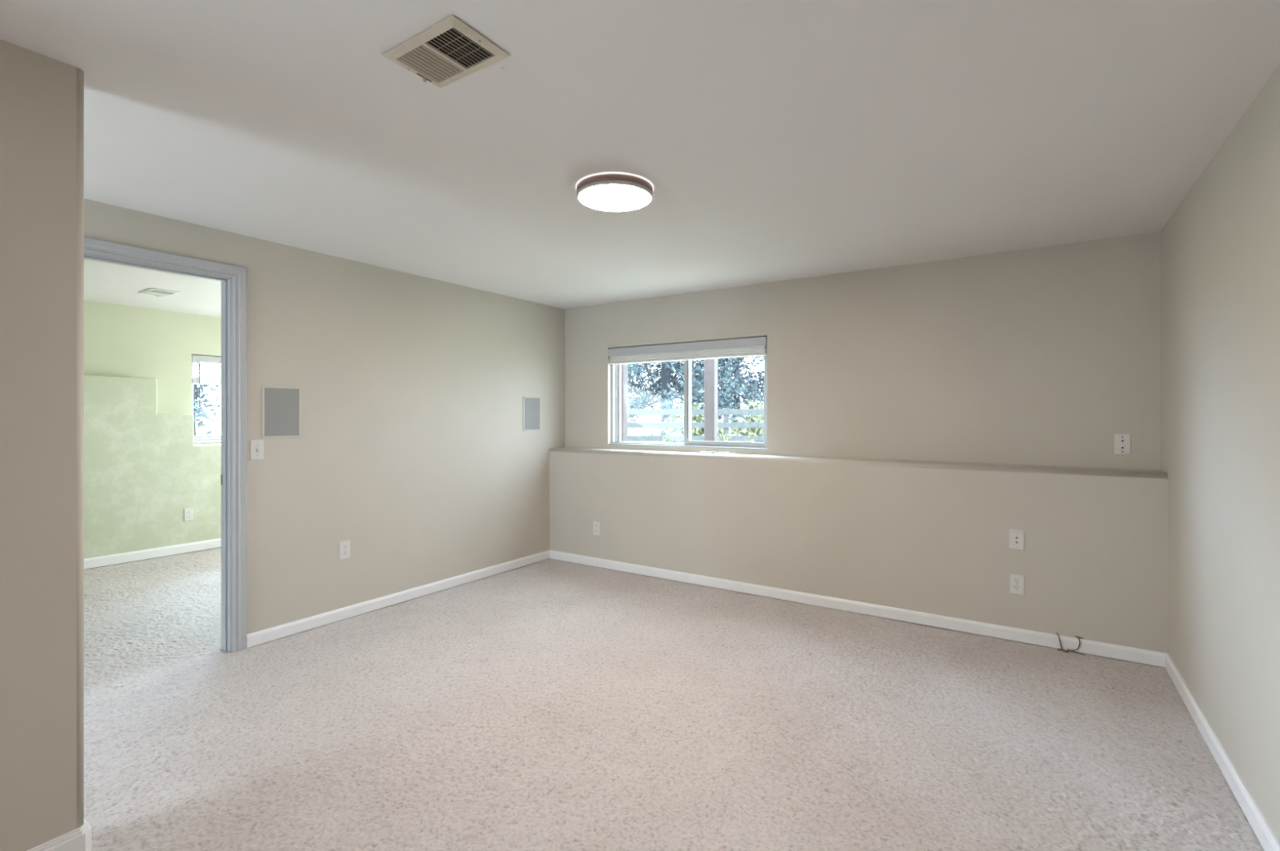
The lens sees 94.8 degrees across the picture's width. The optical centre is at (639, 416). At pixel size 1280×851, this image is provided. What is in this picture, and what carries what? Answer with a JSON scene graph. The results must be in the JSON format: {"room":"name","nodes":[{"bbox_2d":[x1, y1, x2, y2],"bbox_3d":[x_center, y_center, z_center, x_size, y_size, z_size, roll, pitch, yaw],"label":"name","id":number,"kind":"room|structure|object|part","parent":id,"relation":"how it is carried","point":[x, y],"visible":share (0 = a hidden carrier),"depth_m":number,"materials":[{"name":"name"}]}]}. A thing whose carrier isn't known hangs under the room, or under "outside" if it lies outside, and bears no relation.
{"room":"empty basement room","nodes":[
{"label":"empty basement room","id":0,"kind":"room"},
{"bbox_2d":[0,39,84,850],"bbox_3d":[-2.411,0.142,0.597,0.125,2.284,2.739,0,0,33],"label":"wall","id":1,"kind":"structure","parent":0,"point":[42,97],"depth_m":1.63,"materials":[{"name":"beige paint"}]},
{"bbox_2d":[26,818,91,850],"bbox_3d":[-1.994,1.234,1.228,0.153,0.100,1.253,0,0,33],"label":"baseboard","id":2,"kind":"structure","parent":1,"relation":"attached to","point":[79,839],"depth_m":1.67,"materials":[{"name":"white paint"}]},
{"bbox_2d":[84,375,221,559],"bbox_3d":[-4.782,0.469,4.963,0.210,1.630,5.415,0,0,33],"label":"wall","id":3,"kind":"structure","parent":0,"point":[143,467],"depth_m":5.26,"materials":[{"name":"paint"}]},
{"bbox_2d":[84,538,221,569],"bbox_3d":[-4.688,1.242,4.902,0.014,0.085,5.415,0,0,33],"label":"baseboard","id":4,"kind":"structure","parent":3,"relation":"attached to","point":[108,560],"depth_m":5.30,"materials":[{"name":"white paint"}]},
{"bbox_2d":[184,508,193,521],"bbox_3d":[-4.258,0.930,5.559,0.008,0.115,0.071,0,0,33],"label":"power outlet","id":5,"kind":"object","parent":3,"relation":"attached to","point":[188,513],"visible":1,"depth_m":5.56,"materials":[{"name":"white plastic"}]},
{"bbox_2d":[84,300,221,444],"bbox_3d":[-4.893,0.142,5.148,0.200,2.284,5.600,0,0,33],"label":"wall","id":6,"kind":"structure","parent":0,"point":[120,340],"depth_m":5.50,"materials":[{"name":"paint"}]},
{"bbox_2d":[191,355,221,443],"bbox_3d":[-4.026,-0.170,6.407,0.160,0.872,1.491,0,0,33],"label":"window","id":7,"kind":"structure","parent":6,"relation":"in","point":[197,439],"depth_m":5.87,"materials":[{"name":"plastic"}]},
{"bbox_2d":[191,355,221,435],"bbox_3d":[-3.985,-0.202,6.380,0.065,0.796,1.473,0,0,33],"label":"window blind","id":8,"kind":"object","parent":7,"relation":"attached to","point":[201,374],"visible":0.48,"depth_m":5.86,"materials":[{"name":"fabric"}]},
{"bbox_3d":[-3.991,-0.325,6.384,0.046,0.018,1.453,0,0,33],"label":"rail","id":9,"kind":"part","parent":8,"relation":"part of","materials":[{"name":"white plastic"}]},
{"bbox_3d":[-3.989,0.257,6.382,0.070,0.018,1.491,0,0,33],"label":"sill","id":10,"kind":"part","parent":7,"relation":"part of","materials":[{"name":"plastic"}]},
{"bbox_2d":[84,199,564,635],"bbox_3d":[-2.493,0.142,2.904,0.112,2.284,6.700,0,0,33],"label":"wall","id":11,"kind":"structure","parent":0,"point":[413,450],"depth_m":3.92,"materials":[{"name":"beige paint"}]},
{"bbox_2d":[84,236,246,652],"bbox_3d":[-2.489,0.232,2.893,0.130,2.105,0.955,0,0,33],"label":"door frame","id":12,"kind":"structure","parent":11,"relation":"in","point":[233,278],"depth_m":3.22,"materials":[{"name":"grey paint"}]},
{"bbox_3d":[-2.443,-0.787,2.862,0.018,0.068,0.955,0,0,33],"label":"casing","id":13,"kind":"part","parent":12,"relation":"part of","materials":[{"name":"grey paint"}]},
{"bbox_3d":[-2.198,0.232,3.232,0.018,2.105,0.068,0,0,33],"label":"casing","id":14,"kind":"part","parent":12,"relation":"part of","materials":[{"name":"grey paint"}]},
{"bbox_2d":[249,440,263,461],"bbox_3d":[-2.148,0.191,3.309,0.016,0.115,0.071,0,0,33],"label":"light switch","id":15,"kind":"object","parent":11,"relation":"attached to","point":[256,446],"visible":1,"depth_m":3.31,"materials":[{"name":"white plastic"}]},
{"bbox_2d":[262,385,301,438],"bbox_3d":[-2.080,-0.023,3.422,0.006,0.300,0.214,0,0,33],"label":"wall speaker","id":16,"kind":"object","parent":11,"relation":"attached to","point":[281,405],"visible":1,"depth_m":3.42},
{"bbox_2d":[339,540,350,559],"bbox_3d":[-1.871,0.850,3.736,0.008,0.115,0.071,0,0,33],"label":"power outlet","id":17,"kind":"object","parent":11,"relation":"attached to","point":[344,546],"visible":1,"depth_m":3.73,"materials":[{"name":"white plastic"}]},
{"bbox_2d":[342,551,347,555],"bbox_3d":[-1.869,0.870,3.735,0.003,0.027,0.034,0,0,33],"label":"receptacle","id":18,"kind":"object","parent":17,"relation":"attached to","point":[344,553],"depth_m":3.73,"materials":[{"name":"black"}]},
{"bbox_2d":[246,550,549,648],"bbox_3d":[-1.498,1.248,4.297,0.014,0.071,2.479,0,0,33],"label":"baseboard","id":19,"kind":"structure","parent":11,"relation":"attached to","point":[276,633],"depth_m":3.93,"materials":[{"name":"white paint"}]},
{"bbox_2d":[523,396,540,431],"bbox_3d":[-0.943,-0.020,5.144,0.006,0.300,0.214,0,0,33],"label":"wall speaker","id":20,"kind":"object","parent":11,"relation":"attached to","point":[531,405],"visible":1,"depth_m":5.14},
{"bbox_2d":[0,0,1279,317],"bbox_3d":[-2.071,-1.075,2.626,8.050,0.150,7.100,0,0,33],"label":"ceiling","id":21,"kind":"structure","parent":0,"point":[775,140],"depth_m":2.03,"materials":[{"name":"paint"}]},
{"bbox_2d":[137,288,181,297],"bbox_3d":[-3.874,-0.990,4.750,0.294,0.021,0.194,0,0,33],"label":"ceiling vent","id":22,"kind":"object","parent":21,"relation":"in","point":[158,292],"visible":1,"depth_m":4.73,"materials":[{"name":"white metal"}]},
{"bbox_2d":[382,15,509,88],"bbox_3d":[-0.536,-0.990,1.626,0.294,0.021,0.194,0,0,33],"label":"ceiling vent","id":23,"kind":"object","parent":21,"relation":"in","point":[450,51],"visible":1,"depth_m":1.61,"materials":[{"name":"beige metal"}]},
{"bbox_2d":[575,172,653,212],"bbox_3d":[-0.111,-0.976,2.582,0.341,0.049,0.341,0,0,33],"label":"ceiling lamp","id":24,"kind":"object","parent":21,"relation":"attached to","point":[614,192],"visible":1,"depth_m":2.51,"materials":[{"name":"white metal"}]},
{"bbox_2d":[578,184,650,211],"bbox_3d":[-0.111,-0.952,2.582,0.317,0.002,0.317,0,0,33],"label":"diffuser","id":25,"kind":"object","parent":24,"relation":"attached to","point":[604,197],"depth_m":2.56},
{"bbox_2d":[84,547,1264,850],"bbox_3d":[-2.071,1.342,2.626,8.050,0.124,7.100,0,0,33],"label":"floor","id":26,"kind":"structure","parent":0,"point":[549,704],"depth_m":2.43,"materials":[{"name":"beige carpet"}]},
{"bbox_2d":[1056,632,1084,655],"bbox_3d":[2.346,1.242,3.211,0.126,0.085,0.057,0,0,33],"label":"cable","id":27,"kind":"object","parent":26,"relation":"on","point":[1078,637],"visible":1,"depth_m":3.21,"materials":[{"name":"grey plastic"}]},
{"bbox_2d":[549,447,1168,653],"bbox_3d":[1.104,0.787,4.313,4.338,0.993,0.415,0,0,33],"label":"wall ledge","id":28,"kind":"object","parent":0,"point":[930,537],"visible":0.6,"depth_m":3.72,"materials":[{"name":"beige paint"}]},
{"bbox_2d":[593,521,599,535],"bbox_3d":[-0.371,0.959,5.033,0.071,0.115,0.008,0,0,33],"label":"power outlet","id":29,"kind":"object","parent":28,"relation":"attached to","point":[596,524],"visible":1,"depth_m":5.03,"materials":[{"name":"white plastic"}]},
{"bbox_2d":[549,550,1166,667],"bbox_3d":[0.936,1.248,4.167,4.218,0.071,0.014,0,0,33],"label":"baseboard","id":30,"kind":"structure","parent":28,"relation":"attached to","point":[1086,646],"depth_m":3.71,"materials":[{"name":"white paint"}]},
{"bbox_2d":[1009,573,1024,595],"bbox_3d":[2.153,0.962,3.367,0.071,0.115,0.008,0,0,33],"label":"power outlet","id":31,"kind":"object","parent":28,"relation":"attached to","point":[1016,581],"visible":1,"depth_m":3.36,"materials":[{"name":"white plastic"}]},
{"bbox_2d":[1013,578,1020,583],"bbox_3d":[2.152,0.943,3.365,0.034,0.027,0.003,0,0,33],"label":"receptacle","id":32,"kind":"object","parent":31,"relation":"attached to","point":[1015,580],"depth_m":3.36,"materials":[{"name":"white plastic"}]},
{"bbox_2d":[1013,585,1020,591],"bbox_3d":[2.152,0.982,3.365,0.034,0.027,0.003,0,0,33],"label":"receptacle","id":33,"kind":"object","parent":31,"relation":"attached to","point":[1015,588],"depth_m":3.36,"materials":[{"name":"white plastic"}]},
{"bbox_2d":[1009,528,1024,551],"bbox_3d":[2.152,0.707,3.365,0.071,0.115,0.011,0,0,33],"label":"jack plate","id":34,"kind":"object","parent":28,"relation":"attached to","point":[1016,536],"visible":1,"depth_m":3.36,"materials":[{"name":"white plastic"}]},
{"bbox_2d":[564,231,1159,470],"bbox_3d":[1.163,-0.304,4.403,4.338,1.391,0.200,0,0,33],"label":"wall","id":35,"kind":"structure","parent":0,"point":[1038,356],"depth_m":3.77,"materials":[{"name":"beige paint"}]},
{"bbox_2d":[608,336,767,449],"bbox_3d":[0.378,-0.176,4.895,1.484,0.860,0.154,0,0,33],"label":"window","id":36,"kind":"structure","parent":35,"relation":"in","point":[615,369],"depth_m":4.87,"materials":[{"name":"plastic"}]},
{"bbox_3d":[0.116,-0.176,5.112,0.740,0.820,0.030,0,0,33],"label":"fixed sash","id":37,"kind":"part","parent":36,"relation":"part of","materials":[{"name":"plastic"}]},
{"bbox_2d":[608,336,767,453],"bbox_3d":[0.314,-0.155,4.803,1.474,0.890,0.174,0,0,33],"label":"window blind","id":38,"kind":"object","parent":36,"relation":"attached to","point":[756,346],"visible":1,"depth_m":4.77,"materials":[{"name":"fabric"}]},
{"bbox_3d":[0.347,-0.469,4.855,1.454,0.018,0.046,0,0,33],"label":"rail","id":39,"kind":"part","parent":38,"relation":"part of","materials":[{"name":"white plastic"}]},
{"bbox_3d":[0.872,-0.090,4.484,0.079,0.751,0.033,0,0,-13],"label":"lift cord","id":40,"kind":"part","parent":38,"relation":"part of","materials":[{"name":"grey plastic"}]},
{"bbox_3d":[0.349,0.249,4.851,1.484,0.010,0.049,0,0,33],"label":"sill","id":41,"kind":"part","parent":36,"relation":"part of","materials":[{"name":"plastic"}]},
{"bbox_3d":[0.674,-0.176,4.690,0.723,0.820,0.030,0,0,33],"label":"sliding sash","id":42,"kind":"part","parent":36,"relation":"part of","materials":[{"name":"plastic"}]},
{"bbox_2d":[1114,434,1130,454],"bbox_3d":[2.681,0.157,3.274,0.071,0.115,0.011,0,0,33],"label":"jack plate","id":43,"kind":"object","parent":35,"relation":"attached to","point":[1122,442],"visible":1,"depth_m":3.27,"materials":[{"name":"white plastic"}]},
{"bbox_2d":[1160,63,1279,843],"bbox_3d":[1.124,0.142,0.516,0.120,2.284,6.700,0,0,33],"label":"wall","id":44,"kind":"structure","parent":0,"point":[1220,248],"depth_m":2.10,"materials":[{"name":"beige paint"}]},
{"bbox_2d":[1164,653,1279,850],"bbox_3d":[0.986,1.248,0.428,0.014,0.071,6.200,0,0,33],"label":"baseboard","id":45,"kind":"structure","parent":44,"relation":"attached to","point":[1261,828],"depth_m":2.08,"materials":[{"name":"white paint"}]},
{"label":"outside","id":46,"kind":"structure","parent":0,"visible":0},
{"bbox_2d":[195,425,751,443],"bbox_3d":[2.674,0.934,22.200,100.000,0.300,100.000,0,0,33],"label":"ground","id":47,"kind":"structure","parent":46,"point":[216,429],"depth_m":30.48,"materials":[{"name":"green plant"}]},
{"bbox_2d":[193,362,220,435],"bbox_3d":[-12.263,-2.129,15.948,1.772,6.030,1.610,0,0,-24],"label":"spruce tree","id":48,"kind":"object","parent":47,"relation":"on","point":[196,389],"visible":0.09,"depth_m":16.10,"materials":[{"name":"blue plant"}]},
{"bbox_2d":[621,364,627,441],"bbox_3d":[-0.215,-0.656,6.600,0.170,2.920,0.170,0,0,25],"label":"post","id":49,"kind":"object","parent":47,"relation":"on","point":[624,366],"visible":0.02,"depth_m":6.54,"materials":[{"name":"white wood"}]},
{"bbox_2d":[627,362,661,422],"bbox_3d":[-1.454,-4.386,27.669,5.633,11.178,6.771,0,0,-14],"label":"spruce tree","id":50,"kind":"object","parent":47,"relation":"on","point":[655,406],"visible":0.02,"depth_m":27.62,"materials":[{"name":"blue plant"}]},
{"bbox_2d":[654,395,722,443],"bbox_3d":[1.236,0.232,14.609,1.844,1.531,1.849,0,0,-6],"label":"leafy bush","id":51,"kind":"object","parent":47,"relation":"on","point":[678,418],"visible":0.3,"depth_m":14.23,"materials":[{"name":"green plant"}]},
{"bbox_2d":[627,358,755,443],"bbox_3d":[0.554,-4.191,20.000,6.239,10.664,6.232,0,0,33],"label":"spruce tree","id":52,"kind":"object","parent":47,"relation":"on","point":[643,401],"visible":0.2,"depth_m":19.82,"materials":[{"name":"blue plant"}]},
{"bbox_2d":[627,408,764,441],"bbox_3d":[0.659,0.354,13.055,16.719,1.060,0.153,0,0,0],"label":"rail fence","id":53,"kind":"object","parent":47,"relation":"on","point":[725,424],"visible":0.05,"depth_m":12.98,"materials":[{"name":"white wood"}]},
{"bbox_3d":[0.300,0.495,13.000,16.000,0.122,0.040,0,0,0],"label":"rail","id":54,"kind":"part","parent":53,"relation":"part of","materials":[{"name":"white wood"}]},
{"bbox_3d":[0.300,0.200,13.000,16.000,0.128,0.040,0,0,0],"label":"rail","id":55,"kind":"part","parent":53,"relation":"part of","materials":[{"name":"white wood"}]},
{"bbox_3d":[0.300,-0.091,13.000,16.000,0.126,0.040,0,0,0],"label":"rail","id":56,"kind":"part","parent":53,"relation":"part of","materials":[{"name":"white wood"}]},
{"bbox_3d":[1.907,0.354,13.075,0.124,1.060,0.110,0,0,0],"label":"post","id":57,"kind":"part","parent":53,"relation":"part of","materials":[{"name":"white wood"}]},
{"bbox_2d":[704,358,717,441],"bbox_3d":[0.795,-0.656,6.600,0.170,2.920,0.170,0,0,25],"label":"post","id":58,"kind":"object","parent":47,"relation":"on","point":[710,365],"visible":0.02,"depth_m":6.55,"materials":[{"name":"white wood"}]},
{"bbox_2d":[671,355,764,431],"bbox_3d":[4.133,-4.582,26.860,6.214,11.106,6.164,0,0,33],"label":"spruce tree","id":59,"kind":"object","parent":47,"relation":"on","point":[735,362],"visible":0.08,"depth_m":26.38,"materials":[{"name":"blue plant"}]},
{"bbox_2d":[718,433,730,441],"bbox_3d":[0.926,0.487,6.407,0.228,0.596,0.170,0,0,33],"label":"plant","id":60,"kind":"object","parent":47,"relation":"on","point":[727,434],"visible":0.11,"depth_m":6.37,"materials":[{"name":"green plant"}]},
{"bbox_2d":[728,399,764,442],"bbox_3d":[3.142,0.250,14.493,1.984,1.404,2.020,0,0,33],"label":"leafy bush","id":61,"kind":"object","parent":47,"relation":"on","point":[753,418],"visible":0.2,"depth_m":14.33,"materials":[{"name":"green plant"}]},
{"bbox_2d":[747,432,754,442],"bbox_3d":[1.129,0.475,6.003,0.119,0.619,0.167,0,0,-24],"label":"plant","id":62,"kind":"object","parent":47,"relation":"on","point":[749,438],"visible":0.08,"depth_m":5.98,"materials":[{"name":"green plant"}]},
{"bbox_2d":[740,356,764,399],"bbox_3d":[8.065,-4.657,33.696,5.447,11.081,5.355,0,0,-35],"label":"spruce tree","id":63,"kind":"object","parent":47,"relation":"on","point":[756,365],"visible":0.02,"depth_m":34.22,"materials":[{"name":"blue plant"}]}
]}

